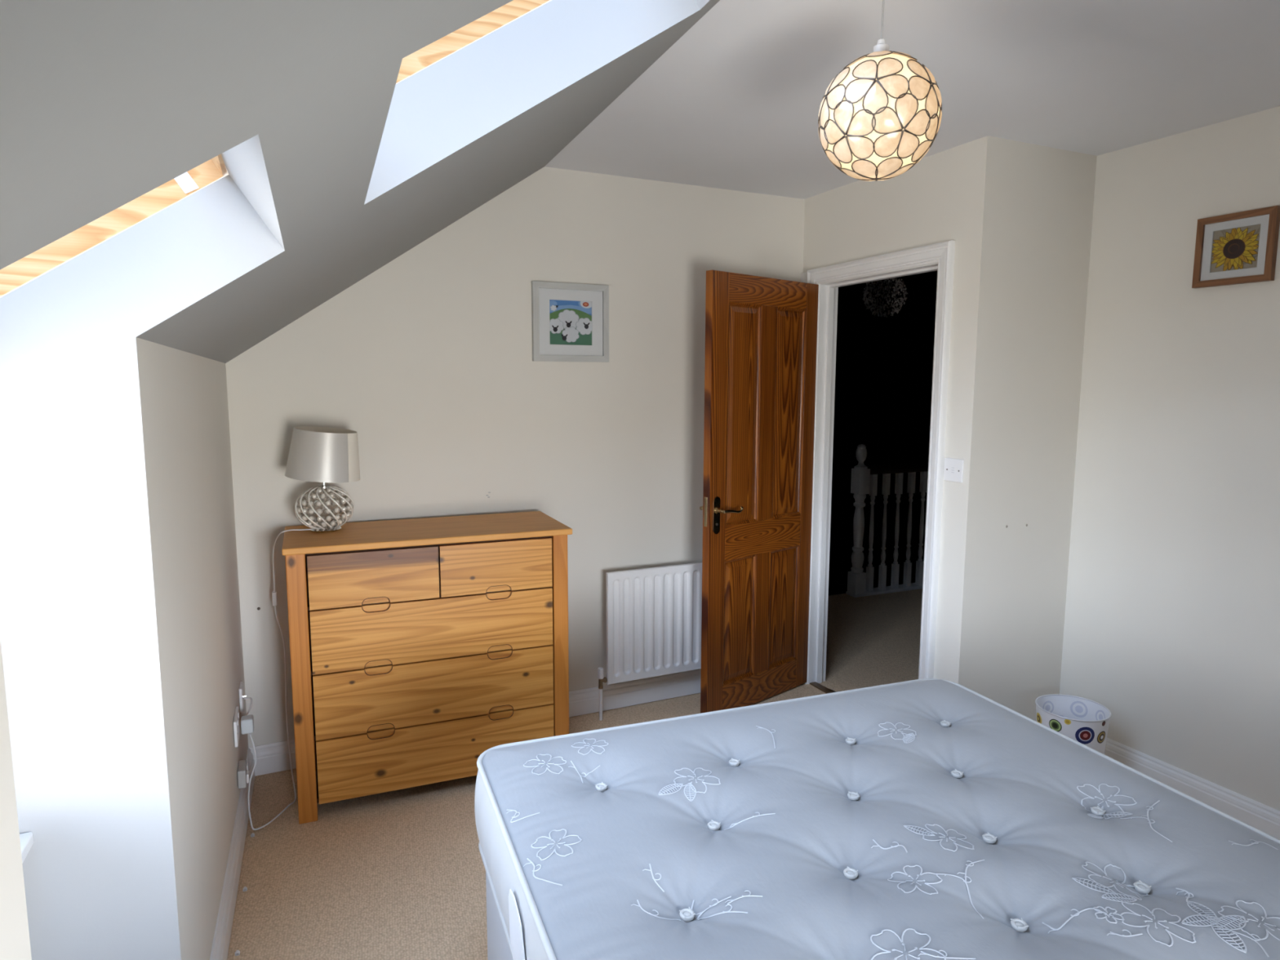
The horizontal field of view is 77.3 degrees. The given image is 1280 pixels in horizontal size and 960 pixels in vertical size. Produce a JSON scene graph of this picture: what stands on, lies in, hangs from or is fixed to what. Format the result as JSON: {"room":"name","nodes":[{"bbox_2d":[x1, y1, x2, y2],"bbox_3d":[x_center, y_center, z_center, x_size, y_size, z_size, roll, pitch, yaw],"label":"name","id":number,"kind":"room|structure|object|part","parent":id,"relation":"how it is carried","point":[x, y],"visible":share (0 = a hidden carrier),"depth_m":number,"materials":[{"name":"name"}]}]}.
{"room":"attic bedroom","nodes":[
{"label":"attic bedroom","id":0,"kind":"room"},
{"bbox_2d":[0,337,248,959],"bbox_3d":[-0.813,0.558,1.286,0.001,1.626,3.753,-3,8,-22],"label":"wall","id":1,"kind":"structure","parent":0,"point":[184,408],"depth_m":1.89,"materials":[{"name":"beige paint"}]},
{"bbox_2d":[0,133,284,959],"bbox_3d":[-0.827,0.372,1.159,0.648,2.027,0.893,-3,8,-24],"label":"window","id":2,"kind":"structure","parent":1,"relation":"in","point":[78,632],"depth_m":1.47,"materials":[{"name":"paint"}]},
{"bbox_3d":[-1.046,0.709,1.102,0.171,0.025,0.767,-3,8,-24],"label":"sill","id":3,"kind":"part","parent":2,"relation":"part of","materials":[{"name":"white paint"}]},
{"bbox_3d":[-0.624,-0.584,1.132,0.110,0.123,0.769,-3,8,-24],"label":"head rail","id":4,"kind":"part","parent":2,"relation":"part of","materials":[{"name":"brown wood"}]},
{"bbox_2d":[209,748,255,959],"bbox_3d":[-1.210,1.181,2.376,0.019,0.113,1.568,-3,8,-22],"label":"baseboard","id":5,"kind":"structure","parent":1,"relation":"attached to","point":[221,940],"depth_m":2.35,"materials":[{"name":"white paint"}]},
{"bbox_2d":[233,706,239,746],"bbox_3d":[-1.359,0.831,2.699,0.012,0.087,0.145,-3,8,-24],"label":"wall socket","id":6,"kind":"object","parent":1,"relation":"attached to","point":[236,720],"visible":1,"depth_m":2.65,"materials":[{"name":"white plastic"}]},
{"bbox_2d":[239,680,246,712],"bbox_3d":[-1.435,0.782,2.892,0.020,0.087,0.087,-3,8,-24],"label":"outlet","id":7,"kind":"object","parent":1,"relation":"attached to","point":[242,695],"visible":1,"depth_m":2.85,"materials":[{"name":"white plastic"}]},
{"bbox_3d":[-1.439,0.782,2.890,0.010,0.087,0.087,-3,8,-24],"label":"plate","id":8,"kind":"part","parent":7,"relation":"part of","materials":[{"name":"white plastic"}]},
{"bbox_2d":[243,697,252,715],"bbox_3d":[-1.391,0.810,2.837,0.032,0.041,0.138,-3,8,-24],"label":"lead","id":9,"kind":"object","parent":7,"relation":"attached to","point":[250,698],"visible":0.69,"depth_m":2.85,"materials":[{"name":"white plastic"}]},
{"bbox_2d":[237,760,249,788],"bbox_3d":[-1.350,1.001,2.727,0.033,0.062,0.090,-3,8,-24],"label":"junction box","id":10,"kind":"object","parent":1,"relation":"attached to","point":[243,777],"visible":1,"depth_m":2.69,"materials":[{"name":"plastic"}]},
{"bbox_2d":[0,0,719,363],"bbox_3d":[-0.255,-0.655,1.403,1.227,0.833,3.828,-3,8,-22],"label":"ceiling","id":11,"kind":"structure","parent":0,"point":[104,104],"depth_m":0.76,"materials":[{"name":"white paint"}]},
{"bbox_2d":[364,0,710,204],"bbox_3d":[-0.142,-0.891,1.310,0.957,0.752,0.893,-3,8,-24],"label":"window","id":12,"kind":"structure","parent":11,"relation":"attached to","point":[458,88],"depth_m":1.67,"materials":[{"name":"paint"}]},
{"bbox_2d":[225,166,804,748],"bbox_3d":[-0.354,-0.112,3.510,2.564,2.416,0.004,-3,8,-25],"label":"wall","id":13,"kind":"structure","parent":0,"point":[427,357],"depth_m":3.38,"materials":[{"name":"beige paint"}]},
{"bbox_2d":[248,669,701,776],"bbox_3d":[-0.367,1.029,3.637,2.532,0.113,0.019,-3,8,-25],"label":"baseboard","id":14,"kind":"structure","parent":13,"relation":"attached to","point":[272,757],"depth_m":3.74,"materials":[{"name":"white paint"}]},
{"bbox_2d":[531,280,608,362],"bbox_3d":[-0.297,-0.679,3.456,0.347,0.332,0.021,-3,8,-25],"label":"picture","id":15,"kind":"object","parent":13,"relation":"attached to","point":[570,322],"visible":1,"depth_m":3.45,"materials":[{"name":"grey wood"}]},
{"bbox_3d":[-0.443,-0.671,3.387,0.026,0.332,0.021,-3,8,-25],"label":"frame","id":16,"kind":"part","parent":15,"relation":"part of","materials":[{"name":"grey wood"}]},
{"bbox_2d":[549,299,591,345],"bbox_3d":[-0.298,-0.679,3.456,0.198,0.190,0.006,-3,8,-25],"label":"print","id":17,"kind":"object","parent":15,"relation":"attached to","point":[570,320],"depth_m":3.46,"materials":[{"name":"multicoloured paper"}]},
{"bbox_3d":[-0.297,-0.831,3.437,0.347,0.026,0.021,-3,8,-25],"label":"frame","id":18,"kind":"part","parent":15,"relation":"part of","materials":[{"name":"grey wood"}]},
{"bbox_3d":[-0.298,-0.527,3.474,0.347,0.026,0.021,-3,8,-25],"label":"frame","id":19,"kind":"part","parent":15,"relation":"part of","materials":[{"name":"grey wood"}]},
{"bbox_3d":[-0.153,-0.687,3.524,0.026,0.332,0.021,-3,8,-25],"label":"frame","id":20,"kind":"part","parent":15,"relation":"part of","materials":[{"name":"grey wood"}]},
{"bbox_2d":[597,562,702,720],"bbox_3d":[0.183,0.729,3.792,0.850,0.682,0.083,-3,8,-25],"label":"radiator","id":21,"kind":"object","parent":13,"relation":"attached to","point":[654,614],"visible":0.66,"depth_m":3.68,"materials":[{"name":"metal"}]},
{"bbox_3d":[0.217,0.649,3.759,0.795,0.504,0.011,-3,8,-25],"label":"panel","id":22,"kind":"part","parent":21,"relation":"part of","materials":[{"name":"metal"}]},
{"bbox_2d":[699,270,818,713],"bbox_3d":[0.574,0.073,3.729,0.775,1.981,0.154,-6,9,-42],"label":"door","id":23,"kind":"structure","parent":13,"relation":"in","point":[760,360],"depth_m":3.67,"materials":[{"name":"brown wood"}]},
{"bbox_3d":[0.286,0.139,3.478,0.002,0.130,0.016,-6,9,-42],"label":"latch plate","id":24,"kind":"part","parent":23,"relation":"part of","materials":[{"name":"gold metal"}]},
{"bbox_3d":[0.335,0.154,3.494,0.042,0.166,0.004,-6,9,-42],"label":"handle plate","id":25,"kind":"part","parent":23,"relation":"part of","materials":[{"name":"black metal"}]},
{"bbox_3d":[0.393,0.133,3.505,0.131,0.029,0.054,-6,9,-42],"label":"lever","id":26,"kind":"part","parent":23,"relation":"part of","materials":[{"name":"gold metal"}]},
{"bbox_3d":[0.447,0.639,3.685,0.230,0.586,0.026,-6,9,-42],"label":"panel","id":27,"kind":"part","parent":23,"relation":"part of","materials":[{"name":"brown wood"}]},
{"bbox_3d":[0.447,0.639,3.685,0.222,0.578,0.035,-6,9,-42],"label":"panel moulding","id":28,"kind":"part","parent":23,"relation":"part of","materials":[{"name":"brown wood"}]},
{"bbox_3d":[0.450,-0.288,3.571,0.230,0.987,0.026,-6,9,-42],"label":"panel","id":29,"kind":"part","parent":23,"relation":"part of","materials":[{"name":"brown wood"}]},
{"bbox_3d":[0.450,-0.288,3.571,0.222,0.979,0.035,-6,9,-42],"label":"panel moulding","id":30,"kind":"part","parent":23,"relation":"part of","materials":[{"name":"brown wood"}]},
{"bbox_3d":[0.567,0.985,3.838,0.548,0.145,0.038,-6,9,-42],"label":"rail","id":31,"kind":"part","parent":23,"relation":"part of","materials":[{"name":"brown wood"}]},
{"bbox_3d":[0.569,0.262,3.749,0.548,0.156,0.038,-6,9,-42],"label":"lock rail","id":32,"kind":"part","parent":23,"relation":"part of","materials":[{"name":"brown wood"}]},
{"bbox_3d":[0.573,-0.848,3.613,0.548,0.123,0.038,-6,9,-42],"label":"rail","id":33,"kind":"part","parent":23,"relation":"part of","materials":[{"name":"brown wood"}]},
{"bbox_3d":[0.690,0.613,3.902,0.230,0.586,0.026,-6,9,-42],"label":"panel","id":34,"kind":"part","parent":23,"relation":"part of","materials":[{"name":"brown wood"}]},
{"bbox_3d":[0.690,0.613,3.902,0.222,0.578,0.035,-6,9,-42],"label":"panel moulding","id":35,"kind":"part","parent":23,"relation":"part of","materials":[{"name":"brown wood"}]},
{"bbox_3d":[0.692,-0.314,3.788,0.230,0.987,0.026,-6,9,-42],"label":"panel","id":36,"kind":"part","parent":23,"relation":"part of","materials":[{"name":"brown wood"}]},
{"bbox_3d":[0.692,-0.314,3.788,0.222,0.979,0.035,-6,9,-42],"label":"panel moulding","id":37,"kind":"part","parent":23,"relation":"part of","materials":[{"name":"brown wood"}]},
{"bbox_2d":[226,683,836,959],"bbox_3d":[0.473,1.295,1.990,3.710,0.001,3.810,-3,8,-24],"label":"floor","id":38,"kind":"structure","parent":0,"point":[400,874],"depth_m":2.51,"materials":[{"name":"carpet"}]},
{"bbox_2d":[235,950,239,955],"bbox_3d":[-1.077,1.266,2.141,0.012,0.011,0.010,-3,8,-24],"label":"clip","id":39,"kind":"object","parent":38,"relation":"on","point":[237,952],"visible":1,"depth_m":2.14,"materials":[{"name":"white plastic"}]},
{"bbox_2d":[242,886,247,891],"bbox_3d":[-1.190,1.232,2.410,0.012,0.011,0.010,-3,8,-24],"label":"clip","id":40,"kind":"object","parent":38,"relation":"on","point":[245,888],"visible":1,"depth_m":2.41,"materials":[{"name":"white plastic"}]},
{"bbox_2d":[281,511,572,824],"bbox_3d":[-0.804,0.664,3.089,1.002,0.976,0.450,-3,8,-22],"label":"dresser","id":41,"kind":"object","parent":38,"relation":"on","point":[420,648],"visible":0.98,"depth_m":2.88,"materials":[{"name":"brown wood"}]},
{"bbox_2d":[240,426,359,830],"bbox_3d":[-1.258,0.490,2.916,0.279,1.358,0.512,6,9,38],"label":"table lamp","id":42,"kind":"object","parent":41,"relation":"on","point":[323,455],"visible":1,"depth_m":2.87,"materials":[{"name":"silver glass"}]},
{"bbox_2d":[271,591,277,605],"bbox_3d":[-1.362,0.442,2.983,0.016,0.052,0.024,-3,8,-24],"label":"switch","id":43,"kind":"object","parent":42,"relation":"attached to","point":[274,593],"depth_m":2.97,"materials":[{"name":"white plastic"}]},
{"bbox_3d":[-1.168,-0.096,2.938,0.257,0.199,0.258,-3,8,-24],"label":"lamp shade","id":44,"kind":"part","parent":42,"relation":"part of","materials":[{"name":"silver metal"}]},
{"bbox_3d":[-1.167,-0.024,2.947,0.036,0.104,0.036,-3,8,-24],"label":"stem","id":45,"kind":"part","parent":42,"relation":"part of","materials":[{"name":"silver metal"}]},
{"bbox_3d":[-1.159,0.717,2.743,0.061,0.953,0.042,-3,8,-22],"label":"post","id":46,"kind":"part","parent":41,"relation":"part of","materials":[{"name":"brown wood"}]},
{"bbox_3d":[-1.307,0.673,3.096,0.061,0.953,0.042,-3,8,-22],"label":"post","id":47,"kind":"part","parent":41,"relation":"part of","materials":[{"name":"brown wood"}]},
{"bbox_3d":[-0.888,0.622,3.281,0.936,0.893,0.006,-3,8,-22],"label":"panel","id":48,"kind":"part","parent":41,"relation":"part of","materials":[{"name":"brown wood"}]},
{"bbox_3d":[-0.922,0.338,2.787,0.432,0.186,0.021,-3,8,-22],"label":"drawer","id":49,"kind":"part","parent":41,"relation":"part of","materials":[{"name":"brown wood"}]},
{"bbox_3d":[-0.729,0.537,2.893,0.851,0.221,0.021,-3,8,-22],"label":"drawer","id":50,"kind":"part","parent":41,"relation":"part of","materials":[{"name":"brown wood"}]},
{"bbox_3d":[-0.730,0.767,2.921,0.851,0.230,0.021,-3,8,-22],"label":"drawer","id":51,"kind":"part","parent":41,"relation":"part of","materials":[{"name":"brown wood"}]},
{"bbox_3d":[-0.731,0.999,2.950,0.851,0.227,0.021,-3,8,-22],"label":"drawer","id":52,"kind":"part","parent":41,"relation":"part of","materials":[{"name":"brown wood"}]},
{"bbox_3d":[-0.527,0.319,2.951,0.414,0.186,0.021,-3,8,-22],"label":"drawer","id":53,"kind":"part","parent":41,"relation":"part of","materials":[{"name":"brown wood"}]},
{"bbox_3d":[-0.309,0.676,3.095,0.057,0.953,0.042,-3,8,-22],"label":"post","id":54,"kind":"part","parent":41,"relation":"part of","materials":[{"name":"brown wood"}]},
{"bbox_2d":[485,872,512,959],"bbox_3d":[0.603,1.170,1.378,1.433,0.398,1.934,-2,7,-21],"label":"base","id":55,"kind":"object","parent":38,"relation":"on","point":[498,948],"visible":0.02,"depth_m":1.85,"materials":[{"name":"fabric"}]},
{"bbox_2d":[474,678,1279,959],"bbox_3d":[0.603,0.847,1.338,1.466,0.244,1.965,-2,7,-21],"label":"mattress","id":56,"kind":"object","parent":55,"relation":"on","point":[922,819],"visible":1,"depth_m":1.55,"materials":[{"name":"white fabric"}]},
{"bbox_3d":[-0.252,0.695,1.656,0.082,0.015,0.038,3,8,25],"label":"embroidered stem","id":57,"kind":"part","parent":56,"relation":"part of","materials":[{"name":"white fabric"}]},
{"bbox_3d":[-0.181,0.721,1.464,0.023,0.017,0.124,-5,9,-35],"label":"embroidered stem","id":58,"kind":"part","parent":56,"relation":"part of","materials":[{"name":"white fabric"}]},
{"bbox_2d":[523,754,566,774],"bbox_3d":[-0.218,0.662,1.859,0.096,0.007,0.097,4,8,28],"label":"flower","id":59,"kind":"object","parent":56,"relation":"on","point":[533,764],"depth_m":1.86,"materials":[{"name":"white fabric"}]},
{"bbox_2d":[530,828,582,860],"bbox_3d":[-0.159,0.703,1.543,0.094,0.012,0.095,-2,7,-21],"label":"flower","id":60,"kind":"object","parent":56,"relation":"on","point":[546,844],"depth_m":1.54,"materials":[{"name":"white fabric"}]},
{"bbox_3d":[-0.142,0.673,1.845,0.027,0.017,0.085,-5,8,-34],"label":"embroidered stem","id":61,"kind":"part","parent":56,"relation":"part of","materials":[{"name":"white fabric"}]},
{"bbox_2d":[570,738,608,755],"bbox_3d":[-0.120,0.650,1.954,0.089,0.004,0.092,-2,7,-21],"label":"flower","id":62,"kind":"object","parent":56,"relation":"on","point":[578,746],"depth_m":1.95,"materials":[{"name":"white fabric"}]},
{"bbox_3d":[0.030,0.719,1.448,0.024,0.015,0.063,-6,9,-41],"label":"embroidered stem","id":63,"kind":"part","parent":56,"relation":"part of","materials":[{"name":"white fabric"}]},
{"bbox_3d":[0.026,0.737,1.362,0.085,0.022,0.022,2,7,18],"label":"embroidered stem","id":64,"kind":"part","parent":56,"relation":"part of","materials":[{"name":"white fabric"}]},
{"bbox_2d":[673,767,720,793],"bbox_3d":[0.123,0.671,1.791,0.108,0.008,0.109,-2,7,-21],"label":"flower","id":65,"kind":"object","parent":56,"relation":"on","point":[686,780],"depth_m":1.79,"materials":[{"name":"white fabric"}]},
{"bbox_3d":[0.124,0.739,1.388,0.070,0.026,0.016,-3,8,-23],"label":"embroidered stem","id":66,"kind":"part","parent":56,"relation":"part of","materials":[{"name":"white fabric"}]},
{"bbox_3d":[0.142,0.739,1.367,0.085,0.026,0.024,1,7,10],"label":"embroidered stem","id":67,"kind":"part","parent":56,"relation":"part of","materials":[{"name":"white fabric"}]},
{"bbox_3d":[0.178,0.724,1.390,0.066,0.012,0.023,-1,7,-6],"label":"embroidered stem","id":68,"kind":"part","parent":56,"relation":"part of","materials":[{"name":"white fabric"}]},
{"bbox_3d":[0.224,0.701,1.652,0.108,0.029,0.021,-1,7,-8],"label":"embroidered stem","id":69,"kind":"part","parent":56,"relation":"part of","materials":[{"name":"white fabric"}]},
{"bbox_3d":[0.331,0.643,2.012,0.041,0.006,0.123,-2,7,-16],"label":"embroidered stem","id":70,"kind":"part","parent":56,"relation":"part of","materials":[{"name":"white fabric"}]},
{"bbox_3d":[0.482,0.705,1.541,0.069,0.009,0.029,3,8,24],"label":"embroidered stem","id":71,"kind":"part","parent":56,"relation":"part of","materials":[{"name":"white fabric"}]},
{"bbox_2d":[877,722,916,739],"bbox_3d":[0.654,0.644,2.049,0.102,0.012,0.099,-2,7,-21],"label":"flower","id":72,"kind":"object","parent":56,"relation":"on","point":[886,731],"depth_m":2.05,"materials":[{"name":"white fabric"}]},
{"bbox_2d":[870,928,946,959],"bbox_3d":[0.413,0.749,1.250,0.121,0.028,0.118,-2,7,-21],"label":"flower","id":73,"kind":"object","parent":56,"relation":"on","point":[886,944],"depth_m":1.27,"materials":[{"name":"white fabric"}]},
{"bbox_2d":[887,865,942,894],"bbox_3d":[0.495,0.721,1.434,0.089,0.015,0.090,-2,7,-21],"label":"flower","id":74,"kind":"object","parent":56,"relation":"on","point":[901,879],"depth_m":1.44,"materials":[{"name":"white fabric"}]},
{"bbox_3d":[0.475,0.738,1.243,0.086,0.005,0.017,1,7,10],"label":"embroidered stem","id":75,"kind":"part","parent":56,"relation":"part of","materials":[{"name":"white fabric"}]},
{"bbox_2d":[921,823,974,851],"bbox_3d":[0.600,0.703,1.570,0.102,0.015,0.098,-2,7,-21],"label":"flower","id":76,"kind":"object","parent":56,"relation":"on","point":[935,837],"depth_m":1.57,"materials":[{"name":"white fabric"}]},
{"bbox_3d":[0.580,0.725,1.406,0.053,0.014,0.117,-2,7,-21],"label":"embroidered stem","id":77,"kind":"part","parent":56,"relation":"part of","materials":[{"name":"white fabric"}]},
{"bbox_3d":[0.605,0.712,1.469,0.023,0.004,0.090,7,10,43],"label":"embroidered stem","id":78,"kind":"part","parent":56,"relation":"part of","materials":[{"name":"white fabric"}]},
{"bbox_3d":[0.728,0.737,1.343,0.111,0.023,0.031,-1,7,-7],"label":"embroidered stem","id":79,"kind":"part","parent":56,"relation":"part of","materials":[{"name":"white fabric"}]},
{"bbox_2d":[1076,783,1137,814],"bbox_3d":[1.010,0.696,1.739,0.113,0.027,0.111,-2,7,-21],"label":"flower","id":80,"kind":"object","parent":56,"relation":"on","point":[1092,798],"depth_m":1.74,"materials":[{"name":"white fabric"}]},
{"bbox_2d":[1093,906,1124,923],"bbox_3d":[0.782,0.727,1.339,0.046,0.003,0.045,-2,7,-21],"label":"flower","id":81,"kind":"object","parent":56,"relation":"on","point":[1102,914],"depth_m":1.34,"materials":[{"name":"white fabric"}]},
{"bbox_2d":[1081,861,1148,900],"bbox_3d":[0.860,0.730,1.451,0.107,0.029,0.112,-2,7,-21],"label":"flower","id":82,"kind":"object","parent":56,"relation":"on","point":[1113,879],"depth_m":1.46,"materials":[{"name":"white fabric"}]},
{"bbox_3d":[0.781,0.733,1.293,0.058,0.003,0.016,-1,7,-8],"label":"embroidered stem","id":83,"kind":"part","parent":56,"relation":"part of","materials":[{"name":"white fabric"}]},
{"bbox_3d":[1.033,0.701,1.611,0.041,0.018,0.119,-2,7,-16],"label":"embroidered stem","id":84,"kind":"part","parent":56,"relation":"part of","materials":[{"name":"white fabric"}]},
{"bbox_3d":[1.069,0.691,1.678,0.018,0.007,0.101,7,10,43],"label":"embroidered stem","id":85,"kind":"part","parent":56,"relation":"part of","materials":[{"name":"white fabric"}]},
{"bbox_2d":[1120,901,1195,946],"bbox_3d":[0.851,0.732,1.324,0.111,0.009,0.111,-2,7,-21],"label":"flower","id":86,"kind":"object","parent":56,"relation":"on","point":[1152,924],"depth_m":1.32,"materials":[{"name":"white fabric"}]},
{"bbox_3d":[0.962,0.733,1.398,0.024,0.016,0.073,1,7,6],"label":"embroidered stem","id":87,"kind":"part","parent":56,"relation":"part of","materials":[{"name":"white fabric"}]},
{"bbox_3d":[0.967,0.735,1.271,0.044,0.002,0.054,3,7,20],"label":"embroidered stem","id":88,"kind":"part","parent":56,"relation":"part of","materials":[{"name":"white fabric"}]},
{"bbox_2d":[1217,900,1279,940],"bbox_3d":[1.029,0.737,1.320,0.113,0.016,0.112,-2,7,-21],"label":"flower","id":89,"kind":"object","parent":56,"relation":"on","point":[1252,920],"depth_m":1.33,"materials":[{"name":"white fabric"}]},
{"bbox_3d":[1.182,0.703,1.549,0.086,0.007,0.029,1,7,5],"label":"embroidered stem","id":90,"kind":"part","parent":56,"relation":"part of","materials":[{"name":"white fabric"}]},
{"bbox_2d":[809,681,833,693],"bbox_3d":[1.037,1.078,3.738,0.040,0.007,0.763,-3,8,-24],"label":"threshold strip","id":91,"kind":"object","parent":38,"relation":"on","point":[818,686],"visible":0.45,"depth_m":4.01,"materials":[{"name":"brown metal"}]},
{"bbox_2d":[1035,693,1111,754],"bbox_3d":[1.644,1.013,3.059,0.256,0.305,0.256,-3,8,-24],"label":"waste bin","id":92,"kind":"object","parent":38,"relation":"on","point":[1084,721],"visible":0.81,"depth_m":3.02,"materials":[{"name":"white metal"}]},
{"bbox_2d":[819,588,922,692],"bbox_3d":[2.611,0.917,5.116,4.017,0.001,2.224,-3,8,-24],"label":"floor","id":93,"kind":"structure","parent":0,"point":[873,640],"depth_m":4.78,"materials":[{"name":"carpet"}]},
{"bbox_2d":[845,444,928,597],"bbox_3d":[2.748,0.228,6.240,2.700,1.096,0.105,-3,8,-24],"label":"balustrade","id":94,"kind":"object","parent":93,"relation":"on","point":[864,481],"visible":0.34,"depth_m":5.79,"materials":[{"name":"white paint"}]},
{"bbox_3d":[1.562,0.366,5.720,0.094,0.941,0.094,-3,8,-24],"label":"newel post","id":95,"kind":"part","parent":94,"relation":"part of","materials":[{"name":"white paint"}]},
{"bbox_3d":[2.747,0.760,6.305,2.700,0.022,0.105,-3,8,-24],"label":"rail","id":96,"kind":"part","parent":94,"relation":"part of","materials":[{"name":"white paint"}]},
{"bbox_3d":[2.793,-0.130,6.213,2.600,0.057,0.068,-3,8,-24],"label":"handrail","id":97,"kind":"part","parent":94,"relation":"part of","materials":[{"name":"black wood"}]},
{"bbox_2d":[828,290,936,595],"bbox_3d":[2.256,0.846,6.013,3.932,4.920,4.154,-3,8,-24],"label":"wall","id":98,"kind":"structure","parent":0,"point":[884,371],"depth_m":8.22,"materials":[{"name":"paint"}]},
{"bbox_2d":[838,270,937,296],"bbox_3d":[2.263,-1.595,5.713,3.932,0.001,4.154,-3,8,-24],"label":"ceiling","id":99,"kind":"structure","parent":0,"point":[924,283],"depth_m":7.46,"materials":[{"name":"paint"}]},
{"bbox_2d":[862,277,907,317],"bbox_3d":[1.594,-1.294,5.198,0.286,0.475,0.285,-3,8,-24],"label":"chandelier","id":100,"kind":"object","parent":99,"relation":"hanging from","point":[895,309],"visible":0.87,"depth_m":5.19,"materials":[{"name":"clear glass"}]},
{"bbox_2d":[803,135,987,683],"bbox_3d":[1.030,-0.113,3.553,0.001,2.416,1.114,-3,8,-24],"label":"wall","id":101,"kind":"structure","parent":0,"point":[940,198],"depth_m":3.15,"materials":[{"name":"beige paint"}]},
{"bbox_2d":[800,240,955,684],"bbox_3d":[1.038,0.052,3.649,0.134,2.066,0.983,-3,8,-24],"label":"door frame","id":102,"kind":"structure","parent":101,"relation":"attached to","point":[940,256],"depth_m":3.54,"materials":[{"name":"white paint"}]},
{"bbox_3d":[0.832,0.011,3.978,0.029,2.066,0.072,-3,8,-24],"label":"architrave","id":103,"kind":"part","parent":102,"relation":"part of","materials":[{"name":"white paint"}]},
{"bbox_3d":[1.007,-0.931,3.475,0.029,0.072,0.915,-3,8,-24],"label":"head architrave","id":104,"kind":"part","parent":102,"relation":"part of","materials":[{"name":"white paint"}]},
{"bbox_3d":[1.176,0.106,3.215,0.029,2.066,0.072,-3,8,-24],"label":"architrave","id":105,"kind":"part","parent":102,"relation":"part of","materials":[{"name":"white paint"}]},
{"bbox_2d":[943,457,964,483],"bbox_3d":[1.222,-0.038,3.117,0.010,0.090,0.094,-3,8,-24],"label":"light switch","id":106,"kind":"object","parent":101,"relation":"attached to","point":[953,468],"visible":1,"depth_m":3.11,"materials":[{"name":"white plastic"}]},
{"bbox_2d":[545,0,1279,199],"bbox_3d":[1.193,-1.142,2.011,2.111,0.007,3.810,-3,8,-24],"label":"ceiling","id":107,"kind":"structure","parent":0,"point":[734,104],"depth_m":2.36,"materials":[{"name":"white paint"}]},
{"bbox_2d":[817,0,942,181],"bbox_3d":[0.522,-0.885,1.738,0.259,0.447,0.259,5,8,34],"label":"pendant light","id":108,"kind":"object","parent":107,"relation":"hanging from","point":[881,114],"visible":1,"depth_m":1.66,"materials":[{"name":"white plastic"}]},
{"bbox_3d":[0.523,-1.016,1.722,0.005,0.143,0.004,-3,8,-24],"label":"cord","id":109,"kind":"part","parent":108,"relation":"part of","materials":[{"name":"white plastic"}]},
{"bbox_2d":[958,135,1097,720],"bbox_3d":[1.528,-0.064,3.172,0.595,2.416,0.003,-3,8,-25],"label":"wall","id":110,"kind":"structure","parent":0,"point":[1038,204],"depth_m":3.15,"materials":[{"name":"beige paint"}]},
{"bbox_2d":[1059,106,1279,810],"bbox_3d":[2.363,0.071,2.079,0.001,2.418,2.706,-3,8,-25],"label":"wall","id":111,"kind":"structure","parent":0,"point":[1171,627],"depth_m":2.92,"materials":[{"name":"beige paint"}]},
{"bbox_2d":[1104,737,1279,839],"bbox_3d":[2.059,1.226,2.141,0.646,0.101,2.806,-3,8,-24],"label":"baseboard","id":112,"kind":"structure","parent":111,"relation":"attached to","point":[1266,819],"depth_m":2.89,"materials":[{"name":"white paint"}]},
{"bbox_2d":[1191,205,1279,288],"bbox_3d":[2.015,-0.783,2.712,0.021,0.236,0.247,-3,8,-25],"label":"picture","id":113,"kind":"object","parent":111,"relation":"attached to","point":[1241,247],"visible":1,"depth_m":2.70,"materials":[{"name":"brown wood"}]},
{"bbox_3d":[1.968,-0.796,2.813,0.021,0.236,0.022,-3,8,-25],"label":"frame","id":114,"kind":"part","parent":113,"relation":"part of","materials":[{"name":"brown wood"}]},
{"bbox_3d":[2.015,-0.677,2.725,0.021,0.022,0.247,-3,8,-25],"label":"frame","id":115,"kind":"part","parent":113,"relation":"part of","materials":[{"name":"brown wood"}]},
{"bbox_2d":[1209,224,1260,272],"bbox_3d":[2.015,-0.783,2.712,0.007,0.141,0.150,-3,8,-25],"label":"print","id":116,"kind":"object","parent":113,"relation":"on","point":[1233,248],"depth_m":2.71,"materials":[{"name":"paper"}]},
{"bbox_3d":[2.016,-0.890,2.699,0.021,0.022,0.247,-3,8,-25],"label":"frame","id":117,"kind":"part","parent":113,"relation":"part of","materials":[{"name":"brown wood"}]},
{"bbox_3d":[2.063,-0.771,2.610,0.021,0.236,0.022,-3,8,-25],"label":"frame","id":118,"kind":"part","parent":113,"relation":"part of","materials":[{"name":"brown wood"}]}
]}

